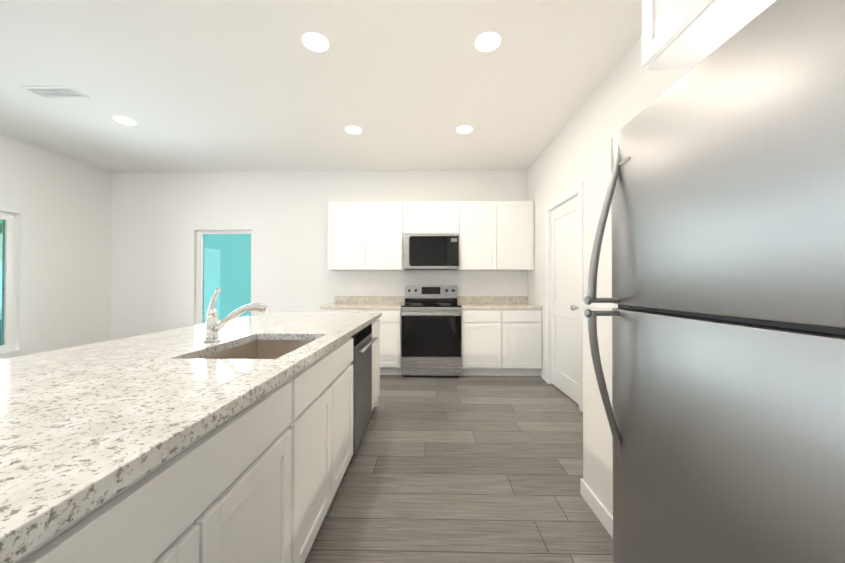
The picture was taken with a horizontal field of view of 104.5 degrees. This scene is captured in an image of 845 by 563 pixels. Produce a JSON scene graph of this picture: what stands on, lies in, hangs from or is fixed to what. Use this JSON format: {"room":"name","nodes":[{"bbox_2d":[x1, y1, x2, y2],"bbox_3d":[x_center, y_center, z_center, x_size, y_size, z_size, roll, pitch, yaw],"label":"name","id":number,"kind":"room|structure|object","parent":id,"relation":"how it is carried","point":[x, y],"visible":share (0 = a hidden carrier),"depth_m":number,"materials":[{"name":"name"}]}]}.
{"room":"kitchen","nodes":[
{"label":"kitchen","id":0,"kind":"room"},
{"bbox_2d":[0,133,111,359],"bbox_3d":[-4.821,-0.236,1.063,0.150,2.868,7.694,0,0,1],"label":"wall","id":1,"kind":"structure","parent":0,"point":[59,205],"depth_m":4.19,"materials":[{"name":"white paint"}]},
{"bbox_2d":[0,211,20,354],"bbox_3d":[-4.746,0.005,3.113,0.125,1.600,1.400,0,0,1],"label":"window","id":2,"kind":"structure","parent":1,"relation":"in","point":[8,285],"depth_m":3.75,"materials":[{"name":"white"}]},
{"bbox_2d":[75,336,80,344],"bbox_3d":[-4.672,0.796,4.431,0.008,0.116,0.072,0,0,1],"label":"outlet","id":3,"kind":"object","parent":1,"relation":"attached to","point":[77,340],"visible":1,"depth_m":4.43,"materials":[{"name":"white plastic"}]},
{"bbox_2d":[111,170,527,339],"bbox_3d":[-1.564,-0.204,4.918,6.503,2.868,0.150,0,0,1],"label":"wall","id":4,"kind":"structure","parent":0,"point":[160,220],"depth_m":4.86,"materials":[{"name":"white paint"}]},
{"bbox_2d":[196,230,252,324],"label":"window","id":5,"kind":"structure","parent":4,"relation":"in","point":[200,312],"depth_m":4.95,"materials":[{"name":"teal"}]},
{"bbox_2d":[328,202,404,270],"bbox_3d":[-0.781,-0.627,4.654,1.037,0.940,0.346,0,0,1],"label":"upper cabinet","id":6,"kind":"object","parent":4,"relation":"attached to","point":[365,236],"visible":1,"depth_m":4.49,"materials":[{"name":"white wood"}]},
{"bbox_2d":[403,201,458,233],"bbox_3d":[0.122,-0.871,4.637,0.764,0.453,0.346,0,0,1],"label":"upper cabinet","id":7,"kind":"object","parent":4,"relation":"attached to","point":[432,217],"visible":0.94,"depth_m":4.47,"materials":[{"name":"white wood"}]},
{"bbox_2d":[403,234,458,269],"bbox_3d":[0.121,-0.404,4.598,0.760,0.473,0.416,0,0,1],"label":"over-the-range microwave","id":8,"kind":"object","parent":7,"relation":"attached to","point":[430,251],"visible":1,"depth_m":4.40,"materials":[{"name":"silver metal"}]},
{"bbox_2d":[462,282,466,289],"bbox_3d":[0.611,0.069,4.791,0.072,0.116,0.008,0,0,1],"label":"outlet","id":9,"kind":"object","parent":4,"relation":"attached to","point":[464,285],"visible":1,"depth_m":4.79,"materials":[{"name":"white plastic"}]},
{"bbox_2d":[457,201,534,270],"bbox_3d":[1.017,-0.627,4.616,1.023,0.940,0.346,0,0,1],"label":"upper cabinet","id":10,"kind":"object","parent":4,"relation":"attached to","point":[496,235],"visible":0.98,"depth_m":4.45,"materials":[{"name":"white wood"}]},
{"bbox_2d":[0,0,641,172],"bbox_3d":[-1.644,-1.730,1.084,6.503,0.120,7.844,0,0,1],"label":"ceiling","id":11,"kind":"structure","parent":0,"point":[227,85],"depth_m":2.67,"materials":[{"name":"white paint"}]},
{"bbox_2d":[21,86,89,98],"bbox_3d":[-3.197,-1.651,2.855,0.420,0.008,0.170,0,0,1],"label":"ceiling vent","id":12,"kind":"object","parent":11,"relation":"in","point":[53,92],"visible":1,"depth_m":2.85,"materials":[{"name":"white metal"}]},
{"bbox_2d":[113,116,135,124],"bbox_3d":[-3.053,-1.647,3.354,0.176,0.006,0.176,0,0,1],"label":"recessed light","id":13,"kind":"object","parent":11,"relation":"in","point":[124,120],"visible":0.98,"depth_m":3.35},
{"bbox_2d":[302,32,328,51],"bbox_3d":[-0.741,-1.656,2.267,0.176,0.006,0.176,0,0,1],"label":"recessed light","id":14,"kind":"object","parent":11,"relation":"in","point":[315,42],"visible":1,"depth_m":2.26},
{"bbox_2d":[345,126,361,133],"bbox_3d":[-0.750,-1.646,3.557,0.176,0.006,0.176,0,0,1],"label":"recessed light","id":15,"kind":"object","parent":11,"relation":"in","point":[353,130],"visible":1,"depth_m":3.56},
{"bbox_2d":[456,126,472,133],"bbox_3d":[0.455,-1.646,3.549,0.176,0.006,0.176,0,0,1],"label":"recessed light","id":16,"kind":"object","parent":11,"relation":"in","point":[464,129],"visible":1,"depth_m":3.54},
{"bbox_2d":[475,32,500,51],"bbox_3d":[0.452,-1.656,2.265,0.176,0.006,0.176,0,0,1],"label":"recessed light","id":17,"kind":"object","parent":11,"relation":"in","point":[487,41],"visible":1,"depth_m":2.26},
{"bbox_2d":[304,375,612,562],"bbox_3d":[-1.644,1.248,1.060,6.503,0.100,7.844,0,0,1],"label":"floor","id":18,"kind":"structure","parent":0,"point":[474,469],"depth_m":1.97,"materials":[{"name":"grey wood"}]},
{"bbox_2d":[14,367,305,562],"bbox_3d":[-0.794,0.757,0.688,0.665,0.876,1.063,0,0,1],"label":"base cabinet","id":19,"kind":"object","parent":18,"relation":"on","point":[258,480],"depth_m":0.75,"materials":[{"name":"white wood"}]},
{"bbox_2d":[306,337,352,557],"bbox_3d":[-0.775,0.765,1.571,0.665,0.876,0.990,0,0,1],"label":"base cabinet","id":20,"kind":"object","parent":18,"relation":"on","point":[329,379],"depth_m":1.54,"materials":[{"name":"white wood"}]},
{"bbox_2d":[322,309,400,374],"bbox_3d":[-0.776,0.789,4.502,1.022,0.875,0.626,0,0,1],"label":"base cabinet","id":21,"kind":"object","parent":18,"relation":"on","point":[390,341],"visible":0.29,"depth_m":4.19,"materials":[{"name":"white wood"}]},
{"bbox_2d":[320,296,404,308],"bbox_3d":[-0.785,0.281,4.503,1.041,0.140,0.634,0,0,1],"label":"countertop","id":22,"kind":"structure","parent":21,"relation":"on","point":[369,302],"depth_m":4.79,"materials":[{"name":"white stone"}]},
{"bbox_2d":[351,324,375,453],"bbox_3d":[-0.707,0.773,2.373,0.668,0.872,0.604,0,0,1],"label":"dishwasher","id":23,"kind":"object","parent":18,"relation":"on","point":[363,341],"visible":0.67,"depth_m":2.25,"materials":[{"name":"grey metal"}]},
{"bbox_2d":[371,322,373,410],"bbox_3d":[-0.759,0.771,2.374,0.665,0.876,0.756,0,0,1],"label":"base cabinet","id":24,"kind":"object","parent":18,"relation":"on","point":[372,323],"depth_m":2.79,"materials":[{"name":"white wood"}]},
{"bbox_2d":[374,319,379,406],"bbox_3d":[-0.747,0.776,2.934,0.665,0.876,0.504,0,0,1],"label":"base cabinet","id":25,"kind":"object","parent":18,"relation":"on","point":[377,322],"depth_m":3.00,"materials":[{"name":"white wood"}]},
{"bbox_2d":[0,312,381,562],"bbox_3d":[-0.984,0.307,1.542,1.100,0.038,3.340,0,0,1],"label":"countertop","id":26,"kind":"structure","parent":25,"relation":"on","point":[86,429],"depth_m":0.76,"materials":[{"name":"white stone"}]},
{"bbox_2d":[203,288,268,342],"bbox_3d":[-0.901,0.159,1.578,0.296,0.256,0.085,0,0,1],"label":"faucet","id":27,"kind":"object","parent":26,"relation":"on","point":[213,327],"visible":1,"depth_m":1.57,"materials":[{"name":"silver metal"}]},
{"bbox_2d":[200,340,313,358],"bbox_3d":[-0.734,0.471,1.516,0.428,0.290,0.648,0,0,1],"label":"sink","id":28,"kind":"object","parent":26,"relation":"in","point":[265,349],"visible":0.06,"depth_m":1.83,"materials":[{"name":"silver metal"}]},
{"bbox_2d":[401,285,461,376],"bbox_3d":[0.117,0.637,4.423,0.764,1.178,0.716,0,0,1],"label":"range","id":29,"kind":"object","parent":18,"relation":"on","point":[430,330],"visible":1,"depth_m":4.12,"materials":[{"name":"silver metal"}]},
{"bbox_2d":[461,309,541,375],"bbox_3d":[1.014,0.789,4.465,1.023,0.875,0.626,0,0,1],"label":"base cabinet","id":30,"kind":"object","parent":18,"relation":"on","point":[501,342],"visible":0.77,"depth_m":4.16,"materials":[{"name":"white wood"}]},
{"bbox_2d":[457,296,541,308],"bbox_3d":[1.014,0.280,4.465,1.024,0.140,0.634,0,0,1],"label":"countertop","id":31,"kind":"structure","parent":30,"relation":"on","point":[492,302],"depth_m":4.75,"materials":[{"name":"white stone"}]},
{"bbox_2d":[580,478,612,538],"bbox_3d":[0.895,1.157,1.555,0.015,0.090,0.597,0,0,1],"label":"baseboard","id":32,"kind":"structure","parent":18,"relation":"on","point":[599,509],"depth_m":1.66,"materials":[{"name":"white wood"}]},
{"bbox_2d":[584,0,844,562],"bbox_3d":[0.986,0.328,0.753,0.872,1.734,0.825,0,0,1],"label":"refrigerator","id":33,"kind":"object","parent":18,"relation":"on","point":[724,199],"visible":1,"depth_m":0.68,"materials":[{"name":"grey metal"}]},
{"bbox_2d":[579,301,617,516],"bbox_3d":[1.178,0.654,1.553,0.581,1.095,0.597,0,0,1],"label":"wall","id":34,"kind":"structure","parent":0,"point":[597,457],"depth_m":1.68,"materials":[{"name":"white paint"}]},
{"bbox_2d":[527,36,691,375],"bbox_3d":[1.530,-0.237,0.931,0.150,2.868,7.694,0,0,1],"label":"wall","id":35,"kind":"structure","parent":0,"point":[576,151],"depth_m":2.88,"materials":[{"name":"white paint"}]},
{"bbox_2d":[545,182,583,411],"bbox_3d":[1.576,0.146,3.513,0.166,2.145,0.955,0,0,1],"label":"door frame","id":36,"kind":"structure","parent":35,"relation":"attached to","point":[571,193],"depth_m":3.27,"materials":[{"name":"white wood"}]},
{"bbox_2d":[551,195,578,404],"bbox_3d":[1.513,0.180,3.514,0.108,2.052,0.793,0,0,1],"label":"door","id":37,"kind":"structure","parent":35,"relation":"in","point":[564,311],"depth_m":3.52,"materials":[{"name":"white wood"}]},
{"bbox_2d":[642,0,775,69],"bbox_3d":[1.143,-0.977,0.793,0.613,0.305,0.944,0,0,1],"label":"upper cabinet","id":38,"kind":"object","parent":35,"relation":"attached to","point":[683,34],"visible":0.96,"depth_m":1.11,"materials":[{"name":"white wood"}]},
{"label":"outside","id":39,"kind":"structure","parent":0,"visible":0},
{"bbox_2d":[0,220,2,344],"bbox_3d":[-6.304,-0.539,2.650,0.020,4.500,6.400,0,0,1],"label":"view","id":40,"kind":"structure","parent":39,"point":[1,275],"depth_m":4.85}
]}

